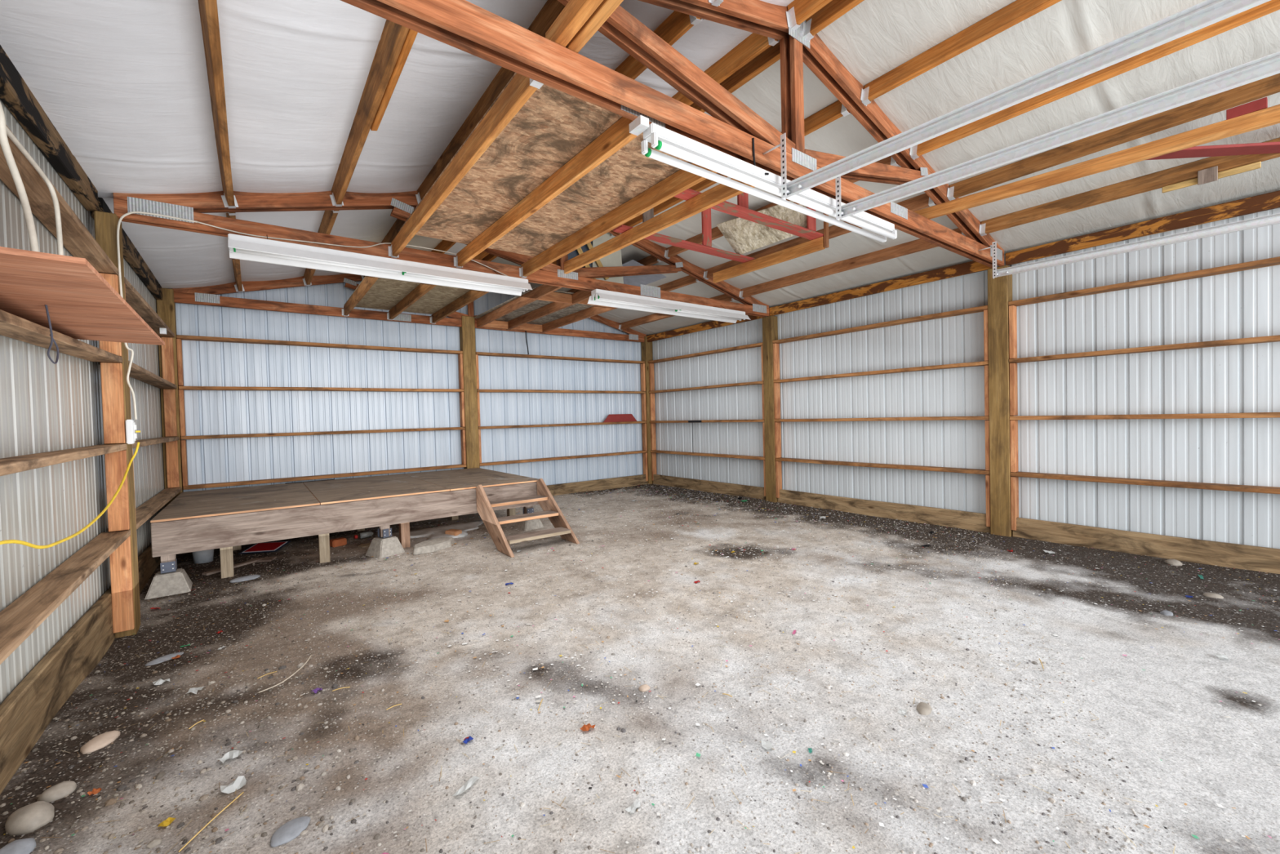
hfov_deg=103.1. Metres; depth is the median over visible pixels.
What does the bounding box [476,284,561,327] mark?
roof purlin
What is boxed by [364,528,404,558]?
concrete pier
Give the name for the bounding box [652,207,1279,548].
wall
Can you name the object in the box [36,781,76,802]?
stone
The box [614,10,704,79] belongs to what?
purlin
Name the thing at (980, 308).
wooden rail
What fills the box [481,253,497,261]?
purlin
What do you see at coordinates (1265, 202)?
beam
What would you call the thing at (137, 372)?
wall girt
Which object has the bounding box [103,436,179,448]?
wall girt
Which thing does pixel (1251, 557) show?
baseboard
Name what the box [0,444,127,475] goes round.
wall girt
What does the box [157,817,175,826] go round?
scrap
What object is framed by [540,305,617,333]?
roof purlin
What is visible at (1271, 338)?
wooden rail
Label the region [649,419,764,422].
wooden rail
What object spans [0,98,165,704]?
wall
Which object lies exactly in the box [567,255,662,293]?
purlin
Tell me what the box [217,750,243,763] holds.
paper scrap
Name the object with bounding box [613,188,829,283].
metal frame
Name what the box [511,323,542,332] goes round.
block
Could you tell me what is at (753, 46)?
purlin
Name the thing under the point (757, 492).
baseboard
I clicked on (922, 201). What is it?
purlin
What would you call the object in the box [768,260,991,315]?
beam
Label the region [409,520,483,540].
heap
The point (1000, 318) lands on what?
timber post
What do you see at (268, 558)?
wood offcut
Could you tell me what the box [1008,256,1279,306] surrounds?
wooden rail
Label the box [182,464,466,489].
wall girt
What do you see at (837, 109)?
purlin
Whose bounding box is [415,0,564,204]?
purlin
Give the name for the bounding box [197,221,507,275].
cable
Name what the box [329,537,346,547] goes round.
fragment
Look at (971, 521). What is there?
baseboard
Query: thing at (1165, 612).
stone
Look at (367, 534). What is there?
plastic bottle
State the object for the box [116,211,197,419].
cable
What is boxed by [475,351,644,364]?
wall girt
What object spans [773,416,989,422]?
wooden rail
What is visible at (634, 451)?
wall girt
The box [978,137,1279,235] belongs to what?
purlin
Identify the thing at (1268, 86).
purlin
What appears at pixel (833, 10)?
purlin
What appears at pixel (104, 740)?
stone
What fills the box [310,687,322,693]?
scrap
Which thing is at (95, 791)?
scrap
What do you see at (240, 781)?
paper scrap
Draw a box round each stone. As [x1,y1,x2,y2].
[0,838,35,853]
[4,800,54,835]
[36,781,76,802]
[80,730,120,754]
[144,651,183,666]
[229,574,260,582]
[270,816,310,847]
[639,684,650,691]
[915,702,931,715]
[1160,609,1173,615]
[1164,559,1182,565]
[1202,592,1223,598]
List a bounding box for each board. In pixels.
[344,275,471,314]
[399,72,691,256]
[473,286,594,324]
[545,0,603,47]
[564,177,754,274]
[565,0,623,53]
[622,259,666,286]
[716,200,806,254]
[914,104,1279,219]
[1146,141,1279,159]
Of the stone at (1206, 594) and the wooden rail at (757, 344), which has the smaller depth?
the stone at (1206, 594)
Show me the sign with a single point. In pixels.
(263, 547)
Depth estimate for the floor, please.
2.47 m
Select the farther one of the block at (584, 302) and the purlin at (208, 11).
the block at (584, 302)
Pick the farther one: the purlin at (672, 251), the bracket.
the bracket
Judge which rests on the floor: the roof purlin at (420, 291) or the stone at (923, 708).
the stone at (923, 708)
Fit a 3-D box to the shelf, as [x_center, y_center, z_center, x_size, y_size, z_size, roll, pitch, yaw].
[-2.447,-0.500,2.177,0.445,0.018,2.040,-2,2,-37]
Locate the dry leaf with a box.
[579,723,595,730]
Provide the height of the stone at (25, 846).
0.039 m
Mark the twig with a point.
(311, 655)
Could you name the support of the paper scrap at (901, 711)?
on the floor
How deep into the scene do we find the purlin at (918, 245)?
6.12 m
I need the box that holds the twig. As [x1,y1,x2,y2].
[257,654,311,693]
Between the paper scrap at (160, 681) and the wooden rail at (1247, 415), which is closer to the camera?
the paper scrap at (160, 681)
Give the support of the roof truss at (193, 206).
attached to the ceiling
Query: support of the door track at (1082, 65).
hanging from the roof truss at (731, 126)
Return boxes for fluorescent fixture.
[227,233,532,295]
[587,288,751,323]
[629,115,897,242]
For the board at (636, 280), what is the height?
0.152 m
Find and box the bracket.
[688,420,701,447]
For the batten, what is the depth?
3.76 m
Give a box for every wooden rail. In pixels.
[648,342,762,363]
[648,381,764,393]
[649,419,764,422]
[650,449,764,460]
[772,305,987,343]
[773,360,988,382]
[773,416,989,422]
[774,457,989,475]
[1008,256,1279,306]
[1008,334,1279,363]
[1009,412,1279,420]
[1009,471,1279,493]
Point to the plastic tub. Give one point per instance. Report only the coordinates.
(203, 556)
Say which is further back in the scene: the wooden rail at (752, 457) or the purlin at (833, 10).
the wooden rail at (752, 457)
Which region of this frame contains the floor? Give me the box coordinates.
[0,484,1279,853]
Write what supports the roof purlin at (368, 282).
attached to the roof truss at (193, 206)
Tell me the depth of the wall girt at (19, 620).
2.31 m
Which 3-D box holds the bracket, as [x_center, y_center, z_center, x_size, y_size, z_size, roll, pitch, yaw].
[1.010,0.179,9.202,0.039,0.596,0.340,-2,2,-37]
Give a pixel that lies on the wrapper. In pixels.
(766, 744)
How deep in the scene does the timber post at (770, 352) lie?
7.83 m
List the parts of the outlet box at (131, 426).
plate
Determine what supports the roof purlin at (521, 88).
attached to the roof truss at (193, 206)
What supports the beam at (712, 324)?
on the timber post at (770, 352)
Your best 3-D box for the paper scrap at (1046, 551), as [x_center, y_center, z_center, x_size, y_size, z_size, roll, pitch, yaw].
[3.802,1.161,4.722,0.066,0.019,0.086,-1,1,1]
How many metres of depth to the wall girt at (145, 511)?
4.67 m
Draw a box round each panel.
[568,240,608,279]
[591,232,623,284]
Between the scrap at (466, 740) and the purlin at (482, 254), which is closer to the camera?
the scrap at (466, 740)
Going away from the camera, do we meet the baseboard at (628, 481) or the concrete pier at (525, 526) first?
the concrete pier at (525, 526)
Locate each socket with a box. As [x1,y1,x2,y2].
[640,139,648,155]
[650,131,657,147]
[891,229,897,239]
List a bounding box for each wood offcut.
[201,558,262,575]
[248,556,276,562]
[358,542,370,547]
[444,528,462,535]
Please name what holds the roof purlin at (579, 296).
attached to the roof truss at (193, 206)
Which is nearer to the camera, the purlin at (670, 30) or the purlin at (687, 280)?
the purlin at (670, 30)
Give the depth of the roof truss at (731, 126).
2.79 m
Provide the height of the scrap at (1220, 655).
0.012 m
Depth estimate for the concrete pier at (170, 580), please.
4.25 m
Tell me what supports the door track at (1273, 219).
hanging from the roof truss at (731, 126)
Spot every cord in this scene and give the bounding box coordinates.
[0,102,39,251]
[0,442,139,548]
[5,125,63,255]
[525,330,528,354]
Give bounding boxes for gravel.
[0,484,1176,853]
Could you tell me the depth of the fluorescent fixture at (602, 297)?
6.31 m
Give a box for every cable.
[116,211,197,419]
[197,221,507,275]
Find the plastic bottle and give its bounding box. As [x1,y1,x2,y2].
[354,531,373,538]
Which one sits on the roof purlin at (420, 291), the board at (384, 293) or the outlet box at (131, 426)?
the board at (384, 293)
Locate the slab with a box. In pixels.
[413,537,454,555]
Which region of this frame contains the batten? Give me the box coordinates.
[1162,160,1261,192]
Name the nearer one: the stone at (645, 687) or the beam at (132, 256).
the stone at (645, 687)
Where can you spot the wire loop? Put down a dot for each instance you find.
(52, 340)
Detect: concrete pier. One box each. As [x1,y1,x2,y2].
[144,560,192,599]
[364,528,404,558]
[513,507,543,531]
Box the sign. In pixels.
[238,541,290,554]
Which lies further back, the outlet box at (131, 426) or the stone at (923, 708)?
the outlet box at (131, 426)
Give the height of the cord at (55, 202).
0.594 m
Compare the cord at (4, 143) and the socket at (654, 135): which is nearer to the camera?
the cord at (4, 143)
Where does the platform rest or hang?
on the floor
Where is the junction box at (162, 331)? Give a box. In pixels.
[159,327,166,334]
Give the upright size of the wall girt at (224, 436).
0.042 m
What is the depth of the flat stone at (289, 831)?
1.70 m
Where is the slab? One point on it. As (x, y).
(437, 544)
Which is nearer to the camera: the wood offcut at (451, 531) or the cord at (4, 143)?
the cord at (4, 143)
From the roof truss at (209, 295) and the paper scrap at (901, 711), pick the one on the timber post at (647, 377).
the roof truss at (209, 295)
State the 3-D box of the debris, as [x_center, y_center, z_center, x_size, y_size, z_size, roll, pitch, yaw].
[-0.181,1.301,4.981,7.273,0.094,8.042,-2,2,-37]
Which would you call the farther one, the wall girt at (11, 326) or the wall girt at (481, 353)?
the wall girt at (481, 353)
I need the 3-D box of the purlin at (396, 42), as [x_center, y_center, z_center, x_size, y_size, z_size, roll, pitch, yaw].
[-1.691,-1.948,3.165,0.118,0.141,2.955,-2,2,-37]
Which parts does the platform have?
leg, leg, leg, strip of tape, leg, leg, leg, leg, leg, leg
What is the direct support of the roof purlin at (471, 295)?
attached to the roof truss at (209, 295)
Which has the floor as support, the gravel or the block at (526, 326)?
the gravel
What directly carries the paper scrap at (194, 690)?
on the floor
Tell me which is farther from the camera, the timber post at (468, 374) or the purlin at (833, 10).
the timber post at (468, 374)
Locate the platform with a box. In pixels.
[150,467,538,578]
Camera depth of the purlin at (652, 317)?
9.11 m
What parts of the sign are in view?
panel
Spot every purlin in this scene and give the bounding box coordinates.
[198,0,238,208]
[225,212,244,292]
[302,209,342,285]
[329,19,417,206]
[342,275,378,316]
[360,208,414,279]
[386,283,436,319]
[387,72,542,257]
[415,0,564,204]
[430,289,488,324]
[431,240,455,253]
[453,116,642,267]
[472,251,489,259]
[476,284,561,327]
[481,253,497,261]
[506,289,595,329]
[519,162,717,278]
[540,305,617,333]
[551,233,615,264]
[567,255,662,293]
[589,275,701,317]
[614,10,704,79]
[618,293,736,330]
[619,100,851,233]
[664,155,899,258]
[671,32,780,106]
[689,40,780,112]
[702,193,936,279]
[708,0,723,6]
[738,227,966,298]
[786,0,831,30]
[801,0,863,42]
[860,0,1061,106]
[909,0,1279,159]
[946,73,1279,200]
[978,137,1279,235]
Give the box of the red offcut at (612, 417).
[603,413,636,422]
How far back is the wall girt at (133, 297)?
4.58 m
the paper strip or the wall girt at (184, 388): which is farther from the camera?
the wall girt at (184, 388)
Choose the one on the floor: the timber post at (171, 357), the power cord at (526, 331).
the timber post at (171, 357)
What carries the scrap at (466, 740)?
on the floor
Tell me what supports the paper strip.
on the floor
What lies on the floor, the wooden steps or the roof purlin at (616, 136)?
the wooden steps
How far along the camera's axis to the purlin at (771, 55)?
3.59 m
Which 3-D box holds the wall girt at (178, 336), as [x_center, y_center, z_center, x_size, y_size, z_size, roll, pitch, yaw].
[-4.179,-1.125,7.068,3.357,0.043,0.150,-2,2,-37]
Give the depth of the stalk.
1.76 m
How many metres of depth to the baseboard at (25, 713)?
2.48 m
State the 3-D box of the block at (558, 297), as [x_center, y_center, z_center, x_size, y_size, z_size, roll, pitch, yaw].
[-1.099,-1.668,6.522,0.505,0.120,0.038,-2,2,-37]
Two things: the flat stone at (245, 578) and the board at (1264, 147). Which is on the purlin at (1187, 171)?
the board at (1264, 147)
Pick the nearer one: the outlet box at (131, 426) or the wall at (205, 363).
the outlet box at (131, 426)
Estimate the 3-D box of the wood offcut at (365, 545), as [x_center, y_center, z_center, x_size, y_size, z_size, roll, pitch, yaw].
[-3.011,1.329,5.767,0.120,0.020,0.300,0,2,41]
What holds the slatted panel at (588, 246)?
on the roof purlin at (579, 296)
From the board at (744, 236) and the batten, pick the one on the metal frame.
the board at (744, 236)
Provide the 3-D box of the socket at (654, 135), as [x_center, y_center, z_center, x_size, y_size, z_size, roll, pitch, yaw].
[0.068,-1.345,2.381,0.022,0.062,0.034,-2,2,-37]
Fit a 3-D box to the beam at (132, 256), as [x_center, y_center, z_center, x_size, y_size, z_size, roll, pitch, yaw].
[-4.704,-1.559,4.741,0.061,0.173,2.956,-2,2,-37]
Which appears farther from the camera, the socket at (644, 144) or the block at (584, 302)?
the block at (584, 302)
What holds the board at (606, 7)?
on the roof truss at (731, 126)
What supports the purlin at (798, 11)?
attached to the roof truss at (731, 126)
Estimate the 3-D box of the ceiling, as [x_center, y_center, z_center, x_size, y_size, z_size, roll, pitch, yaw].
[0.029,-2.177,4.504,7.450,0.916,9.321,-2,2,-37]
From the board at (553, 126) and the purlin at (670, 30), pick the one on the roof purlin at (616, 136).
the board at (553, 126)
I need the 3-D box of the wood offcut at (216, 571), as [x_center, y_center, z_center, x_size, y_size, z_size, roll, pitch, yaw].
[-3.946,1.355,4.933,0.070,0.020,0.500,-1,1,18]
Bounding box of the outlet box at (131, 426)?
[125,419,140,444]
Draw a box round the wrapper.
[760,738,772,749]
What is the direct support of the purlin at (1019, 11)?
attached to the roof truss at (731, 126)
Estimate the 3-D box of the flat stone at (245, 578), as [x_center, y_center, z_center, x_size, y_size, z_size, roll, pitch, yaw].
[-3.546,1.357,4.567,0.140,0.026,0.228,0,2,41]
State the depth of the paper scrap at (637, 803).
1.77 m
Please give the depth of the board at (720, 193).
4.40 m
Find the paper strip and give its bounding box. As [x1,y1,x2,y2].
[452,776,479,795]
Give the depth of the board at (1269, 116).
3.33 m
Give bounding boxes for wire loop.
[44,304,58,364]
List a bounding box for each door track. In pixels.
[762,0,1270,199]
[835,50,1279,220]
[977,213,1279,278]
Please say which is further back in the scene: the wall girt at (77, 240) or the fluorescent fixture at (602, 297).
the fluorescent fixture at (602, 297)
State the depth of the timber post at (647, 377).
10.25 m
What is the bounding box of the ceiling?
[0,0,1279,335]
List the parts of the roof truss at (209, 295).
nail plate, nail plate, nail plate, king post, nail plate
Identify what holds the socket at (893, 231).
attached to the fluorescent fixture at (664, 140)
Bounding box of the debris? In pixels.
[3,484,1279,853]
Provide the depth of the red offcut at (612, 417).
9.88 m
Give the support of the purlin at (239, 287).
attached to the ceiling
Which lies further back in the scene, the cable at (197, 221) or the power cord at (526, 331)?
the power cord at (526, 331)
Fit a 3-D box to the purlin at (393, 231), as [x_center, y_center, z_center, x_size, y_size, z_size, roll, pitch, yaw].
[-3.007,-2.144,6.024,0.105,0.141,2.954,-2,2,-37]
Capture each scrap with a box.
[87,787,102,795]
[152,678,169,684]
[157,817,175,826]
[185,685,206,693]
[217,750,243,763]
[220,775,246,793]
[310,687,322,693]
[462,735,473,743]
[625,799,640,813]
[897,707,906,714]
[1042,549,1055,553]
[1214,653,1229,659]
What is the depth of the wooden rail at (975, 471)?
6.40 m
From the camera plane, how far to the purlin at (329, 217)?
4.90 m
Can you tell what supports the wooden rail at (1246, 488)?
attached to the wall at (1245, 304)
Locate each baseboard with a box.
[0,543,160,794]
[546,474,647,495]
[653,474,765,500]
[777,488,990,533]
[1012,517,1279,573]
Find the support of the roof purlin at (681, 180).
attached to the roof truss at (193, 206)
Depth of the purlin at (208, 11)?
2.57 m
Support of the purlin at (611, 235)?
attached to the ceiling
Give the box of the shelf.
[0,246,164,345]
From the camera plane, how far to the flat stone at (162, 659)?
3.11 m
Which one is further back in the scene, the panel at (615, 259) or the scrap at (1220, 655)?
the panel at (615, 259)
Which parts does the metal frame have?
support rail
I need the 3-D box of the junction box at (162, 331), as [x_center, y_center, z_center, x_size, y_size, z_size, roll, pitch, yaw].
[-5.064,-1.022,5.399,0.050,0.070,0.050,-2,2,-37]
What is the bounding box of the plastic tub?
[191,549,213,564]
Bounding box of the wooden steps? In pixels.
[475,478,579,557]
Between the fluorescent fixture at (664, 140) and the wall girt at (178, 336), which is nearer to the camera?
the fluorescent fixture at (664, 140)
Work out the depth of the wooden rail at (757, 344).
8.89 m
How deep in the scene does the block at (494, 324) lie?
8.27 m
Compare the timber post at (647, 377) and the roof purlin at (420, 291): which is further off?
the timber post at (647, 377)
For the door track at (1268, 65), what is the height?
0.355 m
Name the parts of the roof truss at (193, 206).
nail plate, nail plate, king post, king post, nail plate, nail plate, nail plate, nail plate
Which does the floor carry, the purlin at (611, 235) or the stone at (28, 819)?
the stone at (28, 819)
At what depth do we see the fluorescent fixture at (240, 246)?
4.33 m
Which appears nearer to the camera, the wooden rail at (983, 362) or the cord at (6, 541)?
the cord at (6, 541)
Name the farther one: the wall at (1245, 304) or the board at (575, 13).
the wall at (1245, 304)
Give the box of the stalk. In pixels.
[177,791,244,852]
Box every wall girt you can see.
[0,124,118,275]
[0,309,123,362]
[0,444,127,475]
[0,529,131,664]
[99,360,177,388]
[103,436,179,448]
[107,487,182,531]
[124,276,174,337]
[176,334,462,354]
[178,386,463,391]
[180,426,465,439]
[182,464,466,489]
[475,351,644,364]
[476,389,645,393]
[478,421,646,429]
[480,450,647,466]
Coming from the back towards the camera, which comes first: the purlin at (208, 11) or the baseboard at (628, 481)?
the baseboard at (628, 481)
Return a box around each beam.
[0,44,98,211]
[90,197,162,300]
[646,314,763,342]
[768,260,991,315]
[1004,190,1279,265]
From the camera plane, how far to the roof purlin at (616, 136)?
3.37 m
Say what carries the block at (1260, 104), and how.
on the board at (1269, 116)
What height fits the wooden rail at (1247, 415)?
0.043 m
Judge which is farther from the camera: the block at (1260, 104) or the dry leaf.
the block at (1260, 104)
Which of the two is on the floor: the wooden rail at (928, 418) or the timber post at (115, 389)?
the timber post at (115, 389)
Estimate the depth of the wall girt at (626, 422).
9.04 m
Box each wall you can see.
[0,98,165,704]
[175,280,643,492]
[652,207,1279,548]
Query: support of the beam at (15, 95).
on the timber post at (115, 389)
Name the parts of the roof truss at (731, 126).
nail plate, king post, king post, nail plate, nail plate, nail plate, nail plate, nail plate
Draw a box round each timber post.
[93,210,140,638]
[155,288,188,506]
[457,315,481,468]
[640,336,657,484]
[760,315,782,502]
[983,265,1018,537]
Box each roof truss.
[113,190,768,316]
[171,273,646,342]
[340,0,1004,267]
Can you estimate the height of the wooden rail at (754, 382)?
0.045 m
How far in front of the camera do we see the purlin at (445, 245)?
6.57 m
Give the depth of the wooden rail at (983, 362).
6.37 m
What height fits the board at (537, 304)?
0.011 m
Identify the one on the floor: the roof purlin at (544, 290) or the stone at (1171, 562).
the stone at (1171, 562)
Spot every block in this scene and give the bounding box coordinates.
[482,320,508,328]
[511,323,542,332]
[537,291,572,303]
[577,298,614,307]
[1226,97,1267,119]
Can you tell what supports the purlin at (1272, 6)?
attached to the roof truss at (731, 126)
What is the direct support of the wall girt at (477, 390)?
attached to the wall at (205, 363)

